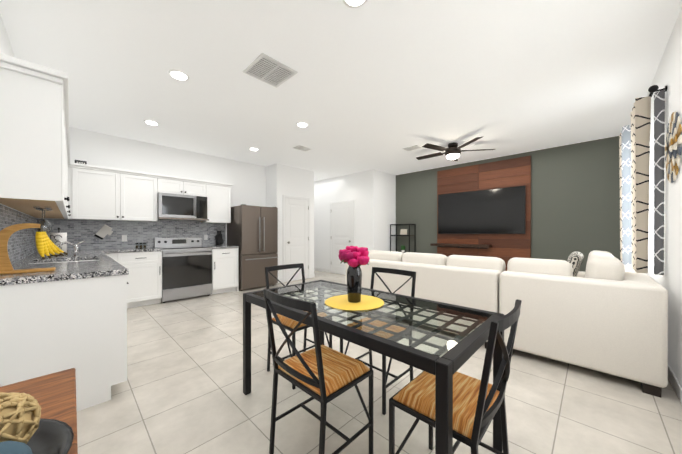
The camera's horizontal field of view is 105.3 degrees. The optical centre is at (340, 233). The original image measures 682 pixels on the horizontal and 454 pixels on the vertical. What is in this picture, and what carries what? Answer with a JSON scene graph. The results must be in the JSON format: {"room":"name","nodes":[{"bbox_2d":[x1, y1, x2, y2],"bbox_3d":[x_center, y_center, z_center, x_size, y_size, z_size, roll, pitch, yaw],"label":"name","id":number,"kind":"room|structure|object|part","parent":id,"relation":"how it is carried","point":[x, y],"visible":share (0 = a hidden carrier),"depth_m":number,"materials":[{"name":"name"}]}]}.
{"room":"kitchen and living room","nodes":[
{"label":"kitchen and living room","id":0,"kind":"room"},
{"bbox_2d":[0,14,24,257],"bbox_3d":[-2.231,-0.234,1.562,6.540,2.840,0.120,0,0,44],"label":"wall","id":1,"kind":"structure","parent":0,"point":[5,47],"depth_m":2.07,"materials":[{"name":"white paint"}]},
{"bbox_2d":[0,204,39,263],"bbox_3d":[-3.245,-0.011,2.637,3.350,0.535,0.011,0,0,44],"label":"backsplash","id":2,"kind":"structure","parent":1,"relation":"attached to","point":[22,242],"depth_m":2.52,"materials":[{"name":"tile"}]},
{"bbox_2d":[0,61,67,208],"bbox_3d":[-2.094,-0.610,1.744,0.458,0.790,0.324,0,0,44],"label":"upper cabinet","id":3,"kind":"object","parent":1,"relation":"attached to","point":[38,168],"depth_m":1.61,"materials":[{"name":"white wood"}]},
{"bbox_2d":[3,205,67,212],"bbox_3d":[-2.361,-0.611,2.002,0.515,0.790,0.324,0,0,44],"label":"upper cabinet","id":4,"kind":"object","parent":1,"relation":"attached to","point":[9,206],"depth_m":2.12,"materials":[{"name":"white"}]},
{"bbox_2d":[33,206,52,231],"bbox_3d":[-2.331,-0.114,2.035,0.100,0.200,0.090,0,0,44],"label":"hanging wine glass","id":5,"kind":"object","parent":4,"relation":"hanging from","point":[44,223],"visible":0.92,"depth_m":2.00,"materials":[{"name":"clear glass"}]},
{"bbox_2d":[0,241,130,285],"bbox_3d":[-3.004,0.285,2.862,3.375,0.420,0.659,0,0,44],"label":"countertop","id":6,"kind":"structure","parent":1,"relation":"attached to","point":[103,265],"depth_m":2.08,"materials":[{"name":"stone"}]},
{"bbox_2d":[0,223,67,274],"bbox_3d":[-2.128,0.093,1.795,0.133,0.333,0.342,0,0,44],"label":"holder","id":7,"kind":"object","parent":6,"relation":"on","point":[45,245],"visible":1,"depth_m":1.76,"materials":[{"name":"brown wood"}]},
{"bbox_2d":[50,228,67,255],"bbox_3d":[-3.396,0.088,3.136,0.150,0.332,0.150,0,0,44],"label":"paper towel holder","id":8,"kind":"object","parent":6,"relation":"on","point":[56,239],"visible":0.6,"depth_m":3.10,"materials":[{"name":"black"}]},
{"bbox_2d":[34,260,95,263],"bbox_3d":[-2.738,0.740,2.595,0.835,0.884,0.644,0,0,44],"label":"sink","id":9,"kind":"object","parent":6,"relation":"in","point":[83,260],"depth_m":2.80,"materials":[{"name":"white metal"}]},
{"bbox_2d":[69,127,265,244],"bbox_3d":[-3.199,-0.249,5.178,0.120,2.840,3.730,0,0,44],"label":"wall","id":10,"kind":"structure","parent":0,"point":[247,181],"depth_m":4.99,"materials":[{"name":"white paint"}]},
{"bbox_2d":[68,165,127,220],"bbox_3d":[-3.874,-0.620,4.126,0.362,0.790,0.662,0,0,44],"label":"upper cabinet","id":11,"kind":"object","parent":10,"relation":"attached to","point":[94,193],"depth_m":4.03,"materials":[{"name":"white wood"}]},
{"bbox_2d":[75,160,86,163],"bbox_3d":[-3.965,-1.083,3.967,0.022,0.070,0.130,0,0,44],"label":"sign","id":12,"kind":"object","parent":11,"relation":"on","point":[80,162],"visible":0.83,"depth_m":3.97,"materials":[{"name":"black"}]},
{"bbox_2d":[94,225,112,238],"bbox_3d":[-3.927,-0.031,4.309,0.024,0.254,0.236,0,0,44],"label":"oven mitt","id":13,"kind":"object","parent":10,"relation":"hanging from","point":[103,231],"visible":0.98,"depth_m":4.31,"materials":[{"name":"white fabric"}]},
{"bbox_2d":[40,219,225,249],"bbox_3d":[-3.489,-0.020,4.785,0.011,0.535,2.700,0,0,44],"label":"backsplash","id":14,"kind":"structure","parent":10,"relation":"attached to","point":[125,234],"depth_m":4.57,"materials":[{"name":"tile"}]},
{"bbox_2d":[128,173,159,220],"bbox_3d":[-3.541,-0.621,4.497,0.324,0.790,0.562,0,0,44],"label":"upper cabinet","id":15,"kind":"object","parent":10,"relation":"attached to","point":[143,188],"depth_m":4.44,"materials":[{"name":"white wood"}]},
{"bbox_2d":[131,247,161,252],"bbox_3d":[-3.484,0.269,4.308,0.675,0.039,0.751,0,0,44],"label":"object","id":16,"kind":"object","parent":10,"relation":"attached to","point":[151,249],"depth_m":4.24,"materials":[{"name":"stone"}]},
{"bbox_2d":[135,243,145,247],"bbox_3d":[-3.529,0.200,4.595,0.046,0.095,0.156,0,0,44],"label":"spice jars","id":17,"kind":"object","parent":16,"relation":"on","point":[137,246],"visible":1,"depth_m":4.58,"materials":[{"name":"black glass"}]},
{"bbox_2d":[160,177,187,194],"bbox_3d":[-3.186,-0.875,4.862,0.324,0.285,0.458,0,0,44],"label":"upper cabinet","id":18,"kind":"object","parent":10,"relation":"attached to","point":[172,185],"depth_m":4.77,"materials":[{"name":"white wood"}]},
{"bbox_2d":[157,192,206,220],"bbox_3d":[-3.022,-0.498,4.943,0.450,0.460,0.794,0,0,44],"label":"microwave","id":19,"kind":"object","parent":18,"relation":"attached to","point":[180,207],"visible":0.98,"depth_m":4.79,"materials":[{"name":"silver metal"}]},
{"bbox_2d":[188,181,207,196],"bbox_3d":[-2.948,-0.877,5.108,0.324,0.285,0.457,0,0,44],"label":"upper cabinet","id":20,"kind":"object","parent":10,"relation":"attached to","point":[195,188],"depth_m":5.06,"materials":[{"name":"white wood"}]},
{"bbox_2d":[201,181,231,222],"bbox_3d":[-2.619,-0.625,5.450,0.324,0.790,0.490,0,0,44],"label":"upper cabinet","id":21,"kind":"object","parent":10,"relation":"attached to","point":[219,196],"depth_m":5.34,"materials":[{"name":"white wood"}]},
{"bbox_2d":[209,245,238,248],"bbox_3d":[-2.491,0.264,5.347,0.655,0.039,0.506,0,0,44],"label":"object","id":22,"kind":"object","parent":10,"relation":"attached to","point":[213,246],"depth_m":5.13,"materials":[{"name":"stone"}]},
{"bbox_2d":[215,231,222,244],"bbox_3d":[-2.588,0.084,5.527,0.194,0.311,0.100,0,0,44],"label":"knife block","id":23,"kind":"object","parent":22,"relation":"on","point":[218,238],"visible":1,"depth_m":5.49,"materials":[{"name":"black plastic"}]},
{"bbox_2d":[266,163,313,281],"bbox_3d":[-2.236,-0.260,7.641,3.100,2.840,1.150,0,0,44],"label":"wall","id":24,"kind":"structure","parent":0,"point":[281,180],"depth_m":6.40,"materials":[{"name":"white paint"}]},
{"bbox_2d":[283,195,309,281],"bbox_3d":[-1.079,0.113,6.537,0.097,2.105,0.840,0,0,44],"label":"door","id":25,"kind":"structure","parent":24,"relation":"attached to","point":[296,230],"depth_m":6.54,"materials":[{"name":"white wood"}]},
{"bbox_2d":[0,0,681,180],"bbox_3d":[-0.384,-1.720,5.356,9.170,0.100,8.150,0,0,44],"label":"ceiling","id":26,"kind":"structure","parent":0,"point":[379,85],"depth_m":2.66,"materials":[{"name":"white paint"}]},
{"bbox_2d":[144,120,158,125],"bbox_3d":[-2.828,-1.657,3.887,0.192,0.011,0.192,0,0,44],"label":"recessed light","id":27,"kind":"object","parent":26,"relation":"in","point":[151,122],"visible":1,"depth_m":3.87,"materials":[{"name":"white"}]},
{"bbox_2d":[168,69,188,80],"bbox_3d":[-1.692,-1.652,2.718,0.192,0.011,0.192,0,0,44],"label":"recessed light","id":28,"kind":"object","parent":26,"relation":"in","point":[178,75],"visible":0.96,"depth_m":2.71,"materials":[{"name":"white"}]},
{"bbox_2d":[242,53,297,87],"bbox_3d":[-0.722,-1.651,2.656,0.400,0.013,0.400,0,0,44],"label":"ceiling vent","id":29,"kind":"object","parent":26,"relation":"in","point":[265,68],"visible":1,"depth_m":2.64,"materials":[{"name":"white metal"}]},
{"bbox_2d":[296,122,308,127],"bbox_3d":[-0.588,-1.657,3.959,0.192,0.011,0.192,0,0,44],"label":"recessed light","id":30,"kind":"object","parent":26,"relation":"in","point":[302,124],"visible":1,"depth_m":3.94,"materials":[{"name":"white"}]},
{"bbox_2d":[293,145,311,151],"bbox_3d":[-0.747,-1.661,5.060,0.200,0.013,0.300,0,0,44],"label":"ceiling vent","id":31,"kind":"object","parent":26,"relation":"in","point":[302,148],"visible":0.96,"depth_m":5.05,"materials":[{"name":"white metal"}]},
{"bbox_2d":[343,0,366,7],"bbox_3d":[0.098,-1.648,1.807,0.192,0.011,0.192,0,0,44],"label":"recessed light","id":32,"kind":"object","parent":26,"relation":"in","point":[354,3],"visible":1,"depth_m":1.86,"materials":[{"name":"white"}]},
{"bbox_2d":[403,145,421,150],"bbox_3d":[1.382,-1.661,5.045,0.300,0.013,0.200,0,0,44],"label":"ceiling vent","id":33,"kind":"object","parent":26,"relation":"in","point":[415,147],"visible":1,"depth_m":5.04,"materials":[{"name":"white metal"}]},
{"bbox_2d":[416,137,494,160],"bbox_3d":[2.035,-1.524,4.859,1.338,0.285,1.407,0,0,44],"label":"ceiling fan","id":34,"kind":"object","parent":26,"relation":"hanging from","point":[453,151],"visible":1,"depth_m":4.73,"materials":[{"name":"brown metal"}]},
{"bbox_2d":[77,270,681,453],"bbox_3d":[-0.384,1.220,5.368,9.170,0.100,8.150,0,0,44],"label":"floor","id":35,"kind":"structure","parent":0,"point":[179,390],"depth_m":1.82,"materials":[{"name":"tile"}]},
{"bbox_2d":[0,368,77,453],"bbox_3d":[-0.615,0.812,0.354,1.030,0.760,0.365,0,0,44],"label":"console table","id":36,"kind":"object","parent":35,"relation":"on","point":[54,394],"visible":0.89,"depth_m":0.70,"materials":[{"name":"brown wood"}]},
{"bbox_2d":[27,418,73,453],"bbox_3d":[-0.639,0.413,0.393,0.330,0.035,0.330,0,0,44],"label":"decorative tray","id":37,"kind":"object","parent":36,"relation":"on","point":[52,436],"visible":0.67,"depth_m":0.52,"materials":[{"name":"black"}]},
{"bbox_2d":[0,410,39,453],"bbox_3d":[-0.536,0.371,0.398,0.087,0.088,0.087,0,0,32],"label":"decorative ball","id":38,"kind":"object","parent":37,"relation":"on","point":[14,438],"depth_m":0.46,"materials":[{"name":"brown wicker"}]},
{"bbox_2d":[0,392,40,426],"bbox_3d":[-0.633,0.355,0.470,0.122,0.120,0.117,0,0,-25],"label":"decorative ball","id":39,"kind":"object","parent":37,"relation":"on","point":[20,414],"depth_m":0.48,"materials":[{"name":"brown wicker"}]},
{"bbox_2d":[0,275,127,410],"bbox_3d":[-2.164,0.742,2.039,0.996,0.884,0.644,0,0,44],"label":"base cabinet","id":40,"kind":"object","parent":35,"relation":"on","point":[78,325],"depth_m":1.72,"materials":[{"name":"white"}]},
{"bbox_2d":[105,248,238,307],"bbox_3d":[-3.039,0.730,4.769,0.676,0.885,2.096,0,0,44],"label":"base cabinet","id":41,"kind":"object","parent":35,"relation":"on","point":[144,281],"visible":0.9,"depth_m":4.30,"materials":[{"name":"white wood"}]},
{"bbox_2d":[154,237,211,302],"bbox_3d":[-2.930,0.622,4.858,0.707,1.100,0.800,0,0,44],"label":"range","id":42,"kind":"object","parent":35,"relation":"on","point":[186,267],"visible":0.94,"depth_m":4.68,"materials":[{"name":"silver metal"}]},
{"bbox_2d":[227,204,277,290],"bbox_3d":[-1.946,0.282,5.784,0.782,1.772,0.840,0,0,44],"label":"refrigerator","id":43,"kind":"object","parent":35,"relation":"on","point":[252,232],"visible":0.94,"depth_m":5.49,"materials":[{"name":"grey metal"}]},
{"bbox_2d":[265,263,331,389],"bbox_3d":[-0.376,0.736,2.276,0.441,0.897,0.410,0,0,44],"label":"chair","id":44,"kind":"object","parent":35,"relation":"on","point":[287,323],"visible":0.31,"depth_m":2.24,"materials":[{"name":"black metal"}]},
{"bbox_2d":[263,289,372,453],"bbox_3d":[-0.125,0.739,1.385,0.410,0.897,0.441,0,0,44],"label":"chair","id":45,"kind":"object","parent":35,"relation":"on","point":[323,375],"visible":1,"depth_m":1.31,"materials":[{"name":"black metal"}]},
{"bbox_2d":[314,267,329,271],"bbox_3d":[-1.338,1.105,8.819,2.760,0.100,0.013,0,0,44],"label":"baseboard","id":46,"kind":"structure","parent":35,"relation":"on","point":[315,268],"depth_m":8.07,"materials":[{"name":"white wood"}]},
{"bbox_2d":[314,169,395,274],"bbox_3d":[-0.003,-0.266,9.099,4.520,2.840,2.250,0,0,44],"label":"wall block","id":47,"kind":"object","parent":35,"relation":"on","point":[372,193],"visible":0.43,"depth_m":7.18,"materials":[{"name":"white paint"}]},
{"bbox_2d":[330,200,354,274],"bbox_3d":[-0.008,0.109,7.471,0.990,2.105,0.096,0,0,44],"label":"door","id":48,"kind":"structure","parent":47,"relation":"attached to","point":[342,226],"depth_m":7.52,"materials":[{"name":"white wood"}]},
{"bbox_2d":[243,280,503,453],"bbox_3d":[0.086,0.813,1.690,1.520,0.745,0.780,0,0,44],"label":"dining table","id":49,"kind":"object","parent":35,"relation":"on","point":[446,366],"visible":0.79,"depth_m":1.34,"materials":[{"name":"black metal"}]},
{"bbox_2d":[325,295,383,310],"bbox_3d":[0.086,0.438,1.688,0.384,0.004,0.384,0,0,44],"label":"placemat","id":50,"kind":"object","parent":49,"relation":"on","point":[341,302],"visible":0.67,"depth_m":1.64,"materials":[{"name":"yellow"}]},
{"bbox_2d":[338,246,369,302],"bbox_3d":[0.086,0.256,1.693,0.267,0.360,0.240,0,0,44],"label":"vase","id":51,"kind":"object","parent":50,"relation":"on","point":[354,258],"visible":1,"depth_m":1.64,"materials":[{"name":"black glass"}]},
{"bbox_2d":[340,267,415,414],"bbox_3d":[0.290,0.737,2.001,0.410,0.897,0.441,0,0,44],"label":"chair","id":52,"kind":"object","parent":35,"relation":"on","point":[385,373],"visible":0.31,"depth_m":1.97,"materials":[{"name":"black metal"}]},
{"bbox_2d":[390,224,415,252],"bbox_3d":[1.681,0.448,7.103,0.600,1.430,0.320,0,0,44],"label":"shelf unit","id":53,"kind":"object","parent":35,"relation":"on","point":[409,235],"depth_m":7.04,"materials":[{"name":"black metal"}]},
{"bbox_3d":[1.685,0.443,7.107,0.260,1.150,0.155,0,0,44],"label":"shelf items","id":54,"kind":"part","parent":53,"relation":"part of"},
{"bbox_2d":[389,299,521,453],"bbox_3d":[0.513,0.740,1.151,0.441,0.897,0.410,0,0,44],"label":"chair","id":55,"kind":"object","parent":35,"relation":"on","point":[477,404],"visible":0.94,"depth_m":1.07,"materials":[{"name":"black metal"}]},
{"bbox_2d":[346,250,667,397],"bbox_3d":[2.014,0.691,3.796,3.160,0.972,2.370,0,0,44],"label":"sofa","id":56,"kind":"object","parent":35,"relation":"on","point":[606,312],"visible":0.85,"depth_m":2.29,"materials":[{"name":"fabric"}]},
{"bbox_2d":[567,251,583,276],"bbox_3d":[2.691,0.445,3.050,0.212,0.466,0.480,0,0,44],"label":"throw pillow","id":57,"kind":"object","parent":56,"relation":"on","point":[575,259],"visible":0.33,"depth_m":2.85,"materials":[{"name":"white fabric"}]},
{"bbox_2d":[396,136,619,271],"bbox_3d":[3.281,-0.252,5.899,4.650,2.840,0.120,0,0,44],"label":"wall","id":58,"kind":"structure","parent":0,"point":[575,197],"depth_m":4.95,"materials":[{"name":"grey"}]},
{"bbox_2d":[437,156,530,270],"bbox_3d":[3.137,-0.267,5.923,1.930,2.630,0.044,0,0,44],"label":"wood wall panel","id":59,"kind":"object","parent":58,"relation":"attached to","point":[513,172],"visible":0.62,"depth_m":5.73,"materials":[{"name":"brown wood"}]},
{"bbox_2d":[430,243,491,248],"bbox_3d":[2.763,0.285,6.078,1.300,0.095,0.252,0,0,44],"label":"shelf","id":60,"kind":"object","parent":59,"relation":"attached to","point":[475,246],"visible":0.96,"depth_m":5.96,"materials":[{"name":"brown wood"}]},
{"bbox_2d":[438,185,525,233],"bbox_3d":[3.087,-0.492,5.892,1.800,0.980,0.063,0,0,44],"label":"wall-mounted tv","id":61,"kind":"object","parent":59,"relation":"attached to","point":[496,211],"visible":0.98,"depth_m":5.76,"materials":[{"name":"black plastic"}]},
{"bbox_2d":[646,7,681,385],"bbox_3d":[2.492,-0.235,1.827,0.120,2.840,6.830,0,0,44],"label":"wall","id":62,"kind":"structure","parent":0,"point":[669,72],"depth_m":2.09,"materials":[{"name":"white paint"}]},
{"bbox_2d":[648,146,653,268],"bbox_3d":[3.357,-0.338,2.750,0.100,1.398,1.220,0,0,44],"label":"window","id":63,"kind":"structure","parent":62,"relation":"in","point":[650,264],"depth_m":3.12,"materials":[{"name":"white"}]},
{"bbox_2d":[648,85,666,96],"bbox_3d":[3.266,-1.269,2.793,0.113,0.060,1.547,0,0,44],"label":"curtain rod","id":64,"kind":"object","parent":62,"relation":"attached to","point":[652,89],"visible":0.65,"depth_m":2.27,"materials":[{"name":"black metal"}]},
{"bbox_2d":[619,133,621,261],"bbox_3d":[3.580,-0.448,3.274,0.114,1.605,0.255,0,0,44],"label":"curtain","id":65,"kind":"object","parent":64,"relation":"hanging from","point":[620,161],"visible":0.25,"depth_m":3.23,"materials":[{"name":"beige fabric"}]},
{"bbox_2d":[621,125,631,264],"bbox_3d":[3.391,-0.448,3.079,0.105,1.605,0.280,0,0,44],"label":"curtain","id":66,"kind":"object","parent":64,"relation":"hanging from","point":[626,198],"visible":0.75,"depth_m":3.02,"materials":[{"name":"fabric"}]},
{"bbox_2d":[631,96,650,272],"bbox_3d":[2.870,-0.445,2.497,0.100,1.605,0.400,0,0,44],"label":"curtain","id":67,"kind":"object","parent":64,"relation":"hanging from","point":[640,141],"visible":1,"depth_m":2.38,"materials":[{"name":"beige fabric"}]},
{"bbox_2d":[654,90,664,274],"bbox_3d":[2.812,-0.444,2.308,0.058,1.605,0.112,0,0,44],"label":"curtain","id":68,"kind":"object","parent":64,"relation":"hanging from","point":[659,132],"visible":0.98,"depth_m":2.27,"materials":[{"name":"grey fabric"}]},
{"bbox_2d":[665,111,681,182],"bbox_3d":[2.596,-0.676,2.051,0.028,0.540,0.540,0,0,44],"label":"art","id":69,"kind":"object","parent":62,"relation":"attached to","point":[673,141],"visible":1,"depth_m":1.98,"materials":[{"name":"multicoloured metal"}]},
{"bbox_2d":[668,364,681,403],"bbox_3d":[3.439,1.131,2.908,0.013,0.100,3.931,0,0,44],"label":"baseboard","id":70,"kind":"structure","parent":62,"relation":"attached to","point":[675,383],"depth_m":1.96,"materials":[{"name":"white wood"}]}
]}

